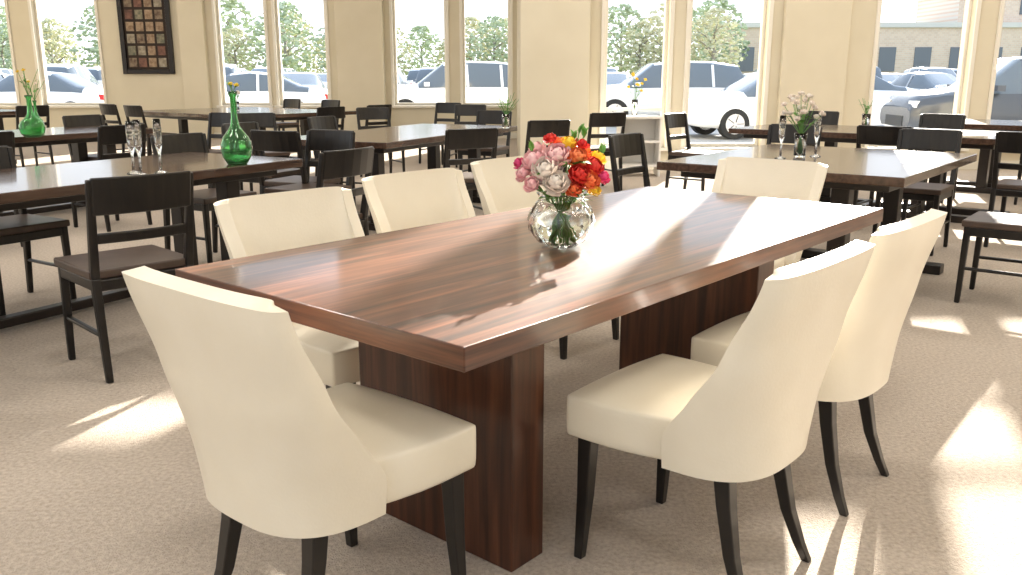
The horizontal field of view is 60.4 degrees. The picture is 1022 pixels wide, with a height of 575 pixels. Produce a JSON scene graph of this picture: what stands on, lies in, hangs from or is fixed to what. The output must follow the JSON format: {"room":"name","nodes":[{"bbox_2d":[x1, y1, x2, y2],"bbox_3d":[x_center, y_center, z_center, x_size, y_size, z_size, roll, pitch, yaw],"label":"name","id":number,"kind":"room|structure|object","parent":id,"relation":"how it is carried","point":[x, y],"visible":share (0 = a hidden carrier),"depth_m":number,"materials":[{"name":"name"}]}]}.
{"room":"restaurant dining room","nodes":[
{"label":"restaurant dining room","id":0,"kind":"room"},
{"bbox_2d":[0,0,516,132],"bbox_3d":[-5.790,-5.677,17.300,12.420,5.400,0.300,0,14,0],"label":"wall","id":1,"kind":"structure","parent":0,"point":[148,91],"depth_m":17.50,"materials":[{"name":"beige paint"}]},
{"bbox_2d":[0,0,21,107],"bbox_3d":[-10.750,-4.740,17.424,1.870,2.290,0.300,0,14,0],"label":"window","id":2,"kind":"structure","parent":1,"relation":"in","point":[2,105],"depth_m":17.42,"materials":[{"name":"white paint"}]},
{"bbox_2d":[27,0,107,107],"bbox_3d":[-8.770,-4.740,17.424,1.410,2.290,0.300,0,14,0],"label":"window","id":3,"kind":"structure","parent":1,"relation":"in","point":[36,5],"depth_m":17.48,"materials":[{"name":"white paint"}]},
{"bbox_2d":[116,0,175,73],"bbox_3d":[-7.180,-5.027,17.252,1.020,1.620,0.070,0,14,0],"label":"framed photo collage","id":4,"kind":"object","parent":1,"relation":"attached to","point":[145,28],"visible":1,"depth_m":17.28,"materials":[{"name":"black"}]},
{"bbox_2d":[211,0,273,107],"bbox_3d":[-5.320,-4.740,17.424,1.130,2.290,0.300,0,14,0],"label":"window","id":5,"kind":"structure","parent":1,"relation":"in","point":[270,104],"depth_m":17.46,"materials":[{"name":"white paint"}]},
{"bbox_2d":[270,0,331,107],"bbox_3d":[-4.145,-4.740,17.424,1.160,2.290,0.300,0,14,0],"label":"window","id":6,"kind":"structure","parent":1,"relation":"in","point":[302,105],"depth_m":17.44,"materials":[{"name":"white paint"}]},
{"bbox_2d":[389,0,449,107],"bbox_3d":[-1.805,-4.740,17.424,1.220,2.290,0.300,0,14,0],"label":"window","id":7,"kind":"structure","parent":1,"relation":"in","point":[446,13],"depth_m":17.47,"materials":[{"name":"white paint"}]},
{"bbox_2d":[459,0,513,107],"bbox_3d":[-0.490,-4.740,17.424,1.110,2.290,0.300,0,14,0],"label":"window","id":8,"kind":"structure","parent":1,"relation":"in","point":[461,2],"depth_m":17.44,"materials":[{"name":"white paint"}]},
{"bbox_2d":[599,0,674,150],"bbox_3d":[1.660,-3.081,11.652,1.010,2.500,0.300,0,14,0],"label":"window","id":9,"kind":"structure","parent":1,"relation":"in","point":[605,3],"depth_m":11.68,"materials":[{"name":"white paint"}]},
{"bbox_2d":[678,0,773,150],"bbox_3d":[2.860,-3.081,11.652,1.190,2.500,0.300,0,14,0],"label":"window","id":10,"kind":"structure","parent":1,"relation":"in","point":[700,146],"depth_m":11.70,"materials":[{"name":"white paint"}]},
{"bbox_2d":[979,0,1004,150],"bbox_3d":[7.115,-3.081,11.652,1.540,2.500,0.300,0,14,0],"label":"window","id":11,"kind":"structure","parent":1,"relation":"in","point":[1002,2],"depth_m":11.59,"materials":[{"name":"white paint"}]},
{"bbox_2d":[0,139,1021,574],"bbox_3d":[-1.000,-0.467,7.500,22.600,0.120,21.800,0,14,0],"label":"floor","id":12,"kind":"structure","parent":0,"point":[98,477],"depth_m":2.82,"materials":[{"name":"carpet"}]},
{"bbox_2d":[15,105,53,166],"bbox_3d":[-6.561,-2.040,11.927,0.536,0.859,0.444,9,16,34],"label":"dining chair","id":13,"kind":"object","parent":12,"relation":"on","point":[42,110],"visible":0.32,"depth_m":11.78,"materials":[{"name":"brown wood"}]},
{"bbox_2d":[0,146,76,315],"bbox_3d":[-2.791,-0.325,4.835,0.536,0.859,0.444,8,16,31],"label":"dining chair","id":14,"kind":"object","parent":12,"relation":"on","point":[24,227],"visible":0.69,"depth_m":4.85,"materials":[{"name":"brown wood"}]},
{"bbox_2d":[0,126,152,216],"bbox_3d":[-4.481,-0.968,7.721,1.000,0.750,2.600,7,15,27],"label":"dining table","id":15,"kind":"object","parent":12,"relation":"on","point":[78,136],"visible":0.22,"depth_m":8.01,"materials":[{"name":"brown wood"}]},
{"bbox_2d":[15,68,45,137],"bbox_3d":[-3.950,-1.513,7.196,0.200,0.555,0.200,0,14,0],"label":"bottle vase","id":16,"kind":"object","parent":15,"relation":"on","point":[31,126],"visible":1,"depth_m":7.18,"materials":[{"name":"green glass"}]},
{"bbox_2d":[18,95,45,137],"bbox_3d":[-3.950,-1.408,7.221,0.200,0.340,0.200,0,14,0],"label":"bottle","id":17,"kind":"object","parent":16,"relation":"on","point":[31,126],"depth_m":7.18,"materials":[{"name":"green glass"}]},
{"bbox_2d":[22,75,46,123],"bbox_3d":[-4.258,-1.642,7.833,0.220,0.507,0.210,8,16,29],"label":"flower","id":18,"kind":"object","parent":15,"relation":"on","point":[34,101],"visible":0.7,"depth_m":7.83,"materials":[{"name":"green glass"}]},
{"bbox_2d":[32,100,44,123],"bbox_3d":[-4.250,-1.532,7.860,0.120,0.280,0.120,0,14,0],"label":"bottle","id":19,"kind":"object","parent":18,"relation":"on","point":[34,101],"depth_m":7.84,"materials":[{"name":"green glass"}]},
{"bbox_2d":[62,114,104,162],"bbox_3d":[-4.142,-1.300,8.867,0.536,0.859,0.444,8,16,29],"label":"dining chair","id":20,"kind":"object","parent":12,"relation":"on","point":[92,119],"visible":0.2,"depth_m":8.86,"materials":[{"name":"brown wood"}]},
{"bbox_2d":[71,123,151,231],"bbox_3d":[-3.358,-0.936,7.362,0.536,0.859,0.444,8,16,29],"label":"dining chair","id":21,"kind":"object","parent":12,"relation":"on","point":[110,134],"visible":0.41,"depth_m":7.13,"materials":[{"name":"brown wood"}]},
{"bbox_2d":[53,170,193,382],"bbox_3d":[-1.666,-0.083,3.834,0.444,0.859,0.536,-13,19,-43],"label":"dining chair","id":22,"kind":"object","parent":12,"relation":"on","point":[97,271],"visible":0.81,"depth_m":3.64,"materials":[{"name":"brown wood"}]},
{"bbox_2d":[99,104,151,153],"bbox_3d":[-5.530,-2.203,12.597,0.444,0.859,0.536,10,17,37],"label":"dining chair","id":23,"kind":"object","parent":12,"relation":"on","point":[106,109],"visible":0.38,"depth_m":12.33,"materials":[{"name":"brown wood"}]},
{"bbox_2d":[123,105,176,155],"bbox_3d":[-4.930,-2.062,12.014,0.444,0.859,0.536,10,17,37],"label":"dining chair","id":24,"kind":"object","parent":12,"relation":"on","point":[130,110],"visible":0.38,"depth_m":11.74,"materials":[{"name":"brown wood"}]},
{"bbox_2d":[0,152,302,328],"bbox_3d":[-2.388,-0.212,4.598,1.000,0.750,2.700,8,16,29],"label":"dining table","id":25,"kind":"object","parent":12,"relation":"on","point":[44,185],"visible":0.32,"depth_m":4.83,"materials":[{"name":"brown wood"}]},
{"bbox_2d":[125,121,138,173],"bbox_3d":[-1.970,-0.727,4.557,0.068,0.270,0.068,0,14,0],"label":"flute","id":26,"kind":"object","parent":25,"relation":"on","point":[128,124],"visible":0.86,"depth_m":4.53,"materials":[{"name":"clear glass"}]},
{"bbox_2d":[132,120,145,174],"bbox_3d":[-1.900,-0.713,4.478,0.068,0.280,0.068,0,14,0],"label":"flute","id":27,"kind":"object","parent":25,"relation":"on","point":[136,128],"visible":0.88,"depth_m":4.46,"materials":[{"name":"clear glass"}]},
{"bbox_2d":[152,118,167,172],"bbox_3d":[-1.840,-0.739,4.585,0.068,0.280,0.068,0,14,0],"label":"flute","id":28,"kind":"object","parent":25,"relation":"on","point":[157,133],"visible":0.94,"depth_m":4.56,"materials":[{"name":"clear glass"}]},
{"bbox_2d":[220,81,251,164],"bbox_3d":[-1.580,-0.941,5.019,0.176,0.468,0.176,0,14,0],"label":"bottle vase","id":29,"kind":"object","parent":25,"relation":"on","point":[236,146],"visible":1,"depth_m":4.99,"materials":[{"name":"green glass"}]},
{"bbox_2d":[176,0,213,138],"bbox_3d":[-6.250,-5.624,17.081,0.500,5.400,0.150,0,14,0],"label":"column","id":30,"kind":"structure","parent":12,"relation":"on","point":[190,13],"depth_m":17.29,"materials":[{"name":"paint"}]},
{"bbox_2d":[150,132,256,262],"bbox_3d":[-2.091,-0.607,6.001,0.536,0.859,0.444,8,16,31],"label":"dining chair","id":31,"kind":"object","parent":12,"relation":"on","point":[204,199],"visible":0.41,"depth_m":5.98,"materials":[{"name":"brown wood"}]},
{"bbox_2d":[207,112,239,187],"bbox_3d":[-3.177,-1.410,9.322,0.444,0.859,0.536,7,15,27],"label":"dining chair","id":32,"kind":"object","parent":12,"relation":"on","point":[216,119],"visible":0.18,"depth_m":9.48,"materials":[{"name":"brown wood"}]},
{"bbox_2d":[143,107,355,160],"bbox_3d":[-3.853,-2.183,12.746,2.600,0.750,2.000,11,18,39],"label":"dining table","id":33,"kind":"object","parent":12,"relation":"on","point":[282,114],"visible":0.2,"depth_m":12.40,"materials":[{"name":"brown wood"}]},
{"bbox_2d":[221,122,300,193],"bbox_3d":[-2.094,-0.958,7.453,0.536,0.859,0.444,6,15,23],"label":"dining chair","id":34,"kind":"object","parent":12,"relation":"on","point":[246,127],"visible":0.24,"depth_m":7.38,"materials":[{"name":"brown wood"}]},
{"bbox_2d":[237,112,289,190],"bbox_3d":[-2.624,-1.398,9.273,0.444,0.859,0.536,-8,16,-29],"label":"dining chair","id":35,"kind":"object","parent":12,"relation":"on","point":[263,119],"visible":0.26,"depth_m":9.38,"materials":[{"name":"brown wood"}]},
{"bbox_2d":[266,99,300,131],"bbox_3d":[-3.870,-2.761,14.907,0.444,0.859,0.536,10,17,37],"label":"dining chair","id":36,"kind":"object","parent":12,"relation":"on","point":[287,103],"visible":0.47,"depth_m":14.88,"materials":[{"name":"brown wood"}]},
{"bbox_2d":[213,187,364,388],"bbox_3d":[-0.582,0.133,2.928,0.606,0.864,0.542,12,18,41],"label":"upholstered chair","id":37,"kind":"object","parent":12,"relation":"on","point":[251,225],"visible":0.37,"depth_m":2.93,"materials":[{"name":"beige leather"}]},
{"bbox_2d":[250,130,340,193],"bbox_3d":[-1.640,-0.778,6.711,0.444,0.859,0.536,6,15,23],"label":"dining chair","id":38,"kind":"object","parent":12,"relation":"on","point":[262,140],"visible":0.47,"depth_m":6.44,"materials":[{"name":"brown wood"}]},
{"bbox_2d":[122,266,475,574],"bbox_3d":[-0.444,0.362,1.983,0.543,0.864,0.606,11,18,39],"label":"upholstered chair","id":39,"kind":"object","parent":12,"relation":"on","point":[280,453],"visible":1,"depth_m":1.75,"materials":[{"name":"beige leather"}]},
{"bbox_2d":[265,129,354,193],"bbox_3d":[-1.427,-0.693,6.358,0.444,0.859,0.536,7,15,27],"label":"dining chair","id":40,"kind":"object","parent":12,"relation":"on","point":[316,139],"visible":0.38,"depth_m":6.46,"materials":[{"name":"brown wood"}]},
{"bbox_2d":[297,106,344,159],"bbox_3d":[-2.463,-1.922,11.438,0.536,0.859,0.444,11,18,39],"label":"dining chair","id":41,"kind":"object","parent":12,"relation":"on","point":[338,112],"visible":0.2,"depth_m":11.22,"materials":[{"name":"brown wood"}]},
{"bbox_2d":[307,116,361,206],"bbox_3d":[-1.644,-1.228,8.571,0.536,0.859,0.444,6,15,23],"label":"dining chair","id":42,"kind":"object","parent":12,"relation":"on","point":[319,122],"visible":0.16,"depth_m":8.56,"materials":[{"name":"brown wood"}]},
{"bbox_2d":[316,146,373,235],"bbox_3d":[-1.088,-0.372,5.029,0.536,0.859,0.444,8,16,29],"label":"dining chair","id":43,"kind":"object","parent":12,"relation":"on","point":[334,164],"visible":0.24,"depth_m":4.81,"materials":[{"name":"brown wood"}]},
{"bbox_2d":[334,0,386,130],"bbox_3d":[-2.960,-5.612,17.033,0.920,5.400,0.250,0,14,0],"label":"column","id":44,"kind":"structure","parent":12,"relation":"on","point":[359,24],"depth_m":17.17,"materials":[{"name":"paint"}]},
{"bbox_2d":[356,107,404,176],"bbox_3d":[-1.624,-1.798,10.925,0.444,0.859,0.536,-8,16,-29],"label":"dining chair","id":45,"kind":"object","parent":12,"relation":"on","point":[363,113],"visible":0.43,"depth_m":11.03,"materials":[{"name":"brown wood"}]},
{"bbox_2d":[300,124,516,230],"bbox_3d":[-0.944,-1.058,8.094,1.100,0.750,2.500,6,15,23],"label":"dining table","id":46,"kind":"object","parent":12,"relation":"on","point":[383,140],"visible":0.24,"depth_m":7.60,"materials":[{"name":"brown wood"}]},
{"bbox_2d":[361,168,475,233],"bbox_3d":[-0.217,-0.022,3.570,0.606,0.864,0.542,12,18,41],"label":"upholstered chair","id":47,"kind":"object","parent":12,"relation":"on","point":[410,199],"visible":0.4,"depth_m":3.64,"materials":[{"name":"beige leather"}]},
{"bbox_2d":[419,102,460,164],"bbox_3d":[-1.026,-2.245,12.772,0.444,0.859,0.536,8,16,29],"label":"dining chair","id":48,"kind":"object","parent":12,"relation":"on","point":[441,107],"visible":0.38,"depth_m":12.89,"materials":[{"name":"brown wood"}]},
{"bbox_2d":[448,104,485,167],"bbox_3d":[-0.592,-2.034,11.903,0.444,0.859,0.536,2,14,10],"label":"dining chair","id":49,"kind":"object","parent":12,"relation":"on","point":[460,109],"visible":0.36,"depth_m":12.05,"materials":[{"name":"brown wood"}]},
{"bbox_2d":[443,128,497,209],"bbox_3d":[-0.397,-0.833,6.936,0.444,0.859,0.536,-7,15,-27],"label":"dining chair","id":50,"kind":"object","parent":12,"relation":"on","point":[479,138],"visible":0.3,"depth_m":6.66,"materials":[{"name":"brown wood"}]},
{"bbox_2d":[458,110,511,172],"bbox_3d":[-0.280,-1.552,9.907,0.444,0.859,0.536,6,15,23],"label":"dining chair","id":51,"kind":"object","parent":12,"relation":"on","point":[482,116],"visible":0.44,"depth_m":9.96,"materials":[{"name":"brown wood"}]},
{"bbox_2d":[517,0,519,155],"bbox_3d":[0.270,-4.972,14.384,0.300,5.400,5.700,0,14,0],"label":"wall return","id":52,"kind":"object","parent":12,"relation":"on","point":[518,1],"depth_m":14.05,"materials":[{"name":"beige paint"}]},
{"bbox_2d":[175,186,883,571],"bbox_3d":[0.274,0.187,2.950,1.060,0.750,2.350,11,18,39],"label":"conference table","id":53,"kind":"object","parent":12,"relation":"on","point":[456,318],"visible":0.72,"depth_m":2.31,"materials":[{"name":"brown wood"}]},
{"bbox_2d":[513,123,610,248],"bbox_3d":[0.158,-0.303,2.600,0.253,0.365,0.271,10,17,36],"label":"flower vase","id":54,"kind":"object","parent":53,"relation":"on","point":[561,217],"visible":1,"depth_m":2.54,"materials":[{"name":"clear glass"}]},
{"bbox_2d":[470,156,618,359],"bbox_3d":[0.183,-0.172,4.192,0.606,0.864,0.542,12,18,41],"label":"upholstered chair","id":55,"kind":"object","parent":12,"relation":"on","point":[497,186],"visible":0.26,"depth_m":4.20,"materials":[{"name":"beige leather"}]},
{"bbox_2d":[525,119,569,172],"bbox_3d":[0.243,-1.143,8.219,0.444,0.859,0.536,-7,15,-27],"label":"dining chair","id":56,"kind":"object","parent":12,"relation":"on","point":[535,128],"visible":0.22,"depth_m":7.90,"materials":[{"name":"brown wood"}]},
{"bbox_2d":[520,0,590,169],"bbox_3d":[0.570,-4.205,11.216,0.900,5.400,0.220,0,14,0],"label":"column","id":57,"kind":"structure","parent":12,"relation":"on","point":[554,34],"depth_m":11.41,"materials":[{"name":"paint"}]},
{"bbox_2d":[587,112,626,191],"bbox_3d":[0.968,-1.519,9.772,0.444,0.859,0.536,-5,15,-21],"label":"dining chair","id":58,"kind":"object","parent":12,"relation":"on","point":[616,119],"visible":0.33,"depth_m":9.50,"materials":[{"name":"brown wood"}]},
{"bbox_2d":[608,133,650,191],"bbox_3d":[0.962,-0.601,5.976,0.536,0.859,0.444,10,17,37],"label":"dining chair","id":59,"kind":"object","parent":12,"relation":"on","point":[626,144],"visible":0.34,"depth_m":6.05,"materials":[{"name":"brown wood"}]},
{"bbox_2d":[616,115,662,176],"bbox_3d":[1.620,-1.807,11.189,0.540,0.750,0.400,0,14,0],"label":"shelf unit","id":60,"kind":"object","parent":12,"relation":"on","point":[650,126],"visible":0.5,"depth_m":11.28,"materials":[{"name":"white paint"}]},
{"bbox_2d":[664,113,721,190],"bbox_3d":[1.913,-1.396,9.262,0.536,0.859,0.444,11,18,39],"label":"dining chair","id":61,"kind":"object","parent":12,"relation":"on","point":[672,120],"visible":0.72,"depth_m":9.24,"materials":[{"name":"brown wood"}]},
{"bbox_2d":[566,239,874,574],"bbox_3d":[0.512,0.302,2.229,0.606,0.864,0.542,12,18,40],"label":"upholstered chair","id":62,"kind":"object","parent":12,"relation":"on","point":[747,417],"visible":1,"depth_m":2.02,"materials":[{"name":"beige leather"}]},
{"bbox_2d":[711,157,827,269],"bbox_3d":[1.074,-0.142,4.068,0.543,0.864,0.606,11,18,39],"label":"upholstered chair","id":63,"kind":"object","parent":12,"relation":"on","point":[759,177],"visible":0.41,"depth_m":4.15,"materials":[{"name":"beige leather"}]},
{"bbox_2d":[766,124,821,145],"bbox_3d":[2.180,-0.868,7.082,0.444,0.859,0.536,10,17,37],"label":"dining chair","id":64,"kind":"object","parent":12,"relation":"on","point":[773,130],"visible":0.12,"depth_m":7.20,"materials":[{"name":"brown wood"}]},
{"bbox_2d":[588,0,1019,160],"bbox_3d":[5.060,-4.266,11.468,9.880,5.400,0.300,0,14,0],"label":"wall window","id":65,"kind":"structure","parent":12,"relation":"on","point":[863,17],"depth_m":11.64,"materials":[{"name":"beige paint"}]},
{"bbox_2d":[774,0,852,146],"bbox_3d":[3.990,-3.150,11.533,0.860,3.200,0.100,0,14,0],"label":"column","id":66,"kind":"structure","parent":12,"relation":"on","point":[815,33],"depth_m":11.51,"materials":[{"name":"paint"}]},
{"bbox_2d":[657,144,976,274],"bbox_3d":[1.957,-0.448,5.571,1.400,0.750,1.750,10,17,37],"label":"dining table","id":67,"kind":"object","parent":12,"relation":"on","point":[888,172],"visible":0.33,"depth_m":5.22,"materials":[{"name":"brown wood"}]},
{"bbox_2d":[780,90,825,157],"bbox_3d":[1.785,-1.013,5.442,0.239,0.408,0.231,-7,15,-26],"label":"vase","id":68,"kind":"object","parent":67,"relation":"on","point":[800,137],"visible":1,"depth_m":5.43,"materials":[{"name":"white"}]},
{"bbox_2d":[691,208,947,516],"bbox_3d":[0.932,0.182,2.725,0.606,0.864,0.542,12,18,40],"label":"upholstered chair","id":69,"kind":"object","parent":12,"relation":"on","point":[860,363],"visible":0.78,"depth_m":2.49,"materials":[{"name":"beige leather"}]},
{"bbox_2d":[800,111,839,124],"bbox_3d":[3.331,-1.526,9.803,0.444,0.859,0.536,11,18,39],"label":"dining chair","id":70,"kind":"object","parent":12,"relation":"on","point":[832,117],"visible":0.09,"depth_m":9.83,"materials":[{"name":"brown wood"}]},
{"bbox_2d":[729,123,1014,222],"bbox_3d":[3.416,-1.109,8.303,2.400,0.750,1.200,11,18,39],"label":"dining table","id":71,"kind":"object","parent":12,"relation":"on","point":[831,135],"visible":0.3,"depth_m":8.03,"materials":[{"name":"brown wood"}]},
{"bbox_2d":[853,125,923,220],"bbox_3d":[3.119,-0.909,7.253,0.444,0.859,0.536,11,18,39],"label":"dining chair","id":72,"kind":"object","parent":12,"relation":"on","point":[866,134],"visible":0.34,"depth_m":7.04,"materials":[{"name":"brown wood"}]},
{"bbox_2d":[872,128,962,255],"bbox_3d":[2.980,-0.716,6.451,0.444,0.859,0.536,10,17,37],"label":"dining chair","id":73,"kind":"object","parent":12,"relation":"on","point":[915,139],"visible":0.49,"depth_m":6.45,"materials":[{"name":"brown wood"}]},
{"bbox_2d":[915,113,965,202],"bbox_3d":[4.331,-1.338,9.025,0.444,0.859,0.536,11,18,39],"label":"dining chair","id":74,"kind":"object","parent":12,"relation":"on","point":[933,121],"visible":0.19,"depth_m":9.10,"materials":[{"name":"brown wood"}]},
{"bbox_2d":[946,119,1021,193],"bbox_3d":[5.620,-1.384,9.442,2.000,0.750,1.200,11,18,39],"label":"dining table","id":75,"kind":"object","parent":12,"relation":"on","point":[983,182],"visible":0.34,"depth_m":9.52,"materials":[{"name":"brown wood"}]},
{"bbox_2d":[954,211,1021,302],"bbox_3d":[2.838,-0.333,4.869,0.536,0.859,0.444,10,17,37],"label":"dining chair","id":76,"kind":"object","parent":12,"relation":"on","point":[996,225],"visible":1,"depth_m":4.87,"materials":[{"name":"brown wood"}]},
{"bbox_2d":[983,131,1021,246],"bbox_3d":[3.819,-0.721,6.475,0.444,0.859,0.536,11,18,39],"label":"dining chair","id":77,"kind":"object","parent":12,"relation":"on","point":[1005,141],"visible":0.85,"depth_m":6.39,"materials":[{"name":"brown wood"}]},
{"label":"outside","id":78,"kind":"structure","parent":0,"visible":0},
{"bbox_3d":[0.000,-19.518,86.845,180.000,0.300,62.000,0,14,0],"label":"lawn","id":79,"kind":"structure","parent":78,"visible":0},
{"bbox_2d":[0,22,12,69],"bbox_3d":[-36.218,-16.380,62.728,3.782,4.947,3.769,1,14,3],"label":"tree","id":80,"kind":"object","parent":79,"relation":"on","point":[3,27],"visible":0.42,"depth_m":62.15,"materials":[{"name":"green plant"}]},
{"bbox_2d":[42,28,77,63],"bbox_3d":[-33.910,-16.711,64.751,3.547,4.642,3.452,-12,18,-41],"label":"tree","id":81,"kind":"object","parent":79,"relation":"on","point":[49,49],"visible":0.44,"depth_m":64.47,"materials":[{"name":"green plant"}]},
{"bbox_2d":[41,18,83,65],"bbox_3d":[-37.147,-18.936,71.498,4.178,5.794,4.360,1,14,3],"label":"tree","id":82,"kind":"object","parent":79,"relation":"on","point":[48,21],"visible":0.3,"depth_m":71.14,"materials":[{"name":"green plant"}]},
{"bbox_2d":[69,5,99,66],"bbox_3d":[-29.926,-17.840,65.285,4.954,6.582,5.046,11,17,38],"label":"tree","id":83,"kind":"object","parent":79,"relation":"on","point":[81,27],"visible":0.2,"depth_m":64.09,"materials":[{"name":"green plant"}]},
{"bbox_2d":[220,0,263,69],"bbox_3d":[-22.002,-18.973,68.345,5.530,7.347,5.632,-7,15,-28],"label":"tree","id":84,"kind":"object","parent":79,"relation":"on","point":[230,4],"visible":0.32,"depth_m":67.60,"materials":[{"name":"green plant"}]},
{"bbox_2d":[222,27,261,70],"bbox_3d":[-20.306,-16.802,64.898,3.425,4.750,3.574,11,17,38],"label":"tree","id":85,"kind":"object","parent":79,"relation":"on","point":[232,30],"visible":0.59,"depth_m":64.49,"materials":[{"name":"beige plant"}]},
{"bbox_2d":[249,1,318,71],"bbox_3d":[-16.635,-17.572,64.306,4.989,6.524,4.971,-3,14,-11],"label":"tree","id":86,"kind":"object","parent":79,"relation":"on","point":[282,5],"visible":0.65,"depth_m":63.77,"materials":[{"name":"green plant"}]},
{"bbox_2d":[261,10,321,71],"bbox_3d":[-17.293,-18.598,69.207,4.483,6.216,4.678,2,14,7],"label":"tree","id":87,"kind":"object","parent":79,"relation":"on","point":[304,43],"visible":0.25,"depth_m":68.73,"materials":[{"name":"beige plant"}]},
{"bbox_2d":[396,25,414,74],"bbox_3d":[-9.209,-17.140,65.209,3.793,5.260,3.958,-10,17,-36],"label":"tree","id":88,"kind":"object","parent":79,"relation":"on","point":[403,71],"visible":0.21,"depth_m":65.01,"materials":[{"name":"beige plant"}]},
{"bbox_2d":[398,25,443,77],"bbox_3d":[-7.021,-18.281,70.094,3.960,5.178,3.946,11,17,39],"label":"tree","id":89,"kind":"object","parent":79,"relation":"on","point":[423,35],"visible":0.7,"depth_m":69.39,"materials":[{"name":"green plant"}]},
{"bbox_2d":[444,17,496,60],"bbox_3d":[-3.241,-18.793,70.721,4.495,5.883,4.375,0,14,1],"label":"tree","id":90,"kind":"object","parent":79,"relation":"on","point":[472,26],"visible":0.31,"depth_m":69.95,"materials":[{"name":"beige plant"}]},
{"bbox_2d":[466,16,507,62],"bbox_3d":[-1.351,-17.774,66.950,4.347,5.670,4.268,-11,17,-37],"label":"tree","id":91,"kind":"object","parent":79,"relation":"on","point":[492,41],"visible":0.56,"depth_m":66.28,"materials":[{"name":"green plant"}]},
{"bbox_2d":[607,3,654,73],"bbox_3d":[7.862,-16.906,62.272,4.654,6.184,4.741,3,14,10],"label":"tree","id":92,"kind":"object","parent":79,"relation":"on","point":[628,10],"visible":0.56,"depth_m":61.31,"materials":[{"name":"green plant"}]},
{"bbox_2d":[613,20,662,74],"bbox_3d":[8.951,-15.899,60.661,3.752,4.986,3.596,-11,17,-37],"label":"tree","id":93,"kind":"object","parent":79,"relation":"on","point":[639,24],"visible":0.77,"depth_m":60.08,"materials":[{"name":"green plant"}]},
{"bbox_2d":[632,3,700,63],"bbox_3d":[10.946,-16.713,61.385,4.493,6.230,4.688,-3,14,-12],"label":"tree","id":94,"kind":"object","parent":79,"relation":"on","point":[657,18],"visible":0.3,"depth_m":60.58,"materials":[{"name":"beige plant"}]},
{"bbox_2d":[690,7,746,66],"bbox_3d":[13.797,-16.207,60.218,4.309,5.795,4.428,-7,15,-26],"label":"tree","id":95,"kind":"object","parent":79,"relation":"on","point":[712,12],"visible":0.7,"depth_m":59.52,"materials":[{"name":"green plant"}]},
{"bbox_2d":[691,0,749,64],"bbox_3d":[16.572,-19.603,71.000,5.512,7.324,5.615,2,14,9],"label":"tree","id":96,"kind":"object","parent":79,"relation":"on","point":[723,3],"visible":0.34,"depth_m":69.83,"materials":[{"name":"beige plant"}]},
{"bbox_2d":[697,0,1021,73],"bbox_3d":[34.000,-22.198,78.995,32.400,8.600,10.400,0,14,0],"label":"brick building","id":97,"kind":"structure","parent":79,"relation":"on","point":[934,40],"depth_m":74.35,"materials":[{"name":"beige brick"}]},
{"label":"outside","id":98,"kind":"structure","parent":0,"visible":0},
{"bbox_2d":[605,125,884,142],"bbox_3d":[0.000,-7.563,37.575,120.000,0.230,39.400,0,14,0],"label":"parking lot","id":99,"kind":"structure","parent":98,"point":[715,137],"depth_m":19.52,"materials":[{"name":"grey asphalt"}]},
{"bbox_2d":[0,71,103,102],"bbox_3d":[-13.605,-5.503,25.419,4.650,1.475,2.100,1,14,5],"label":"car","id":100,"kind":"object","parent":99,"relation":"on","point":[63,87],"visible":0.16,"depth_m":24.55,"materials":[{"name":"white paint"}]},
{"bbox_2d":[46,64,101,84],"bbox_3d":[-16.001,-7.140,31.593,2.100,1.755,4.650,-2,14,-10],"label":"suv","id":101,"kind":"object","parent":99,"relation":"on","point":[81,71],"visible":0.04,"depth_m":30.33,"materials":[{"name":"white paint"}]},
{"bbox_2d":[225,71,327,102],"bbox_3d":[-7.605,-5.573,25.710,4.650,1.475,2.100,-1,14,-6],"label":"car","id":102,"kind":"object","parent":99,"relation":"on","point":[253,85],"visible":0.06,"depth_m":24.93,"materials":[{"name":"white paint"}]},
{"bbox_2d":[283,72,326,88],"bbox_3d":[-7.601,-7.027,31.719,2.100,1.475,4.650,-2,14,-10],"label":"car","id":103,"kind":"object","parent":99,"relation":"on","point":[313,79],"visible":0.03,"depth_m":30.66,"materials":[{"name":"grey paint"}]},
{"bbox_2d":[398,61,507,102],"bbox_3d":[-1.605,-5.521,24.899,4.650,1.755,2.100,-2,14,-8],"label":"suv","id":104,"kind":"object","parent":99,"relation":"on","point":[484,79],"visible":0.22,"depth_m":24.08,"materials":[{"name":"white paint"}]},
{"bbox_2d":[606,61,743,115],"bbox_3d":[4.195,-5.451,24.608,4.650,1.755,2.100,0,14,-2],"label":"suv","id":105,"kind":"object","parent":99,"relation":"on","point":[706,77],"visible":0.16,"depth_m":23.75,"materials":[{"name":"white paint"}]},
{"bbox_2d":[688,73,885,139],"bbox_3d":[6.095,-4.209,20.072,4.650,1.475,2.100,-2,14,-10],"label":"car","id":106,"kind":"object","parent":99,"relation":"on","point":[733,106],"visible":0.35,"depth_m":19.08,"materials":[{"name":"white paint"}]},
{"bbox_2d":[874,76,918,98],"bbox_3d":[10.295,-6.020,27.557,4.650,1.475,2.100,-1,14,-5],"label":"car","id":107,"kind":"object","parent":99,"relation":"on","point":[882,87],"visible":0.03,"depth_m":26.80,"materials":[{"name":"grey paint"}]},
{"bbox_2d":[891,72,955,89],"bbox_3d":[14.799,-7.004,31.626,2.100,1.475,4.650,-2,14,-10],"label":"car","id":108,"kind":"object","parent":99,"relation":"on","point":[914,80],"visible":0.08,"depth_m":30.60,"materials":[{"name":"grey paint"}]},
{"bbox_2d":[880,56,1021,127],"bbox_3d":[9.895,-3.664,17.221,4.650,1.755,2.100,0,14,2],"label":"suv","id":109,"kind":"object","parent":99,"relation":"on","point":[903,109],"visible":0.34,"depth_m":16.48,"materials":[{"name":"grey paint"}]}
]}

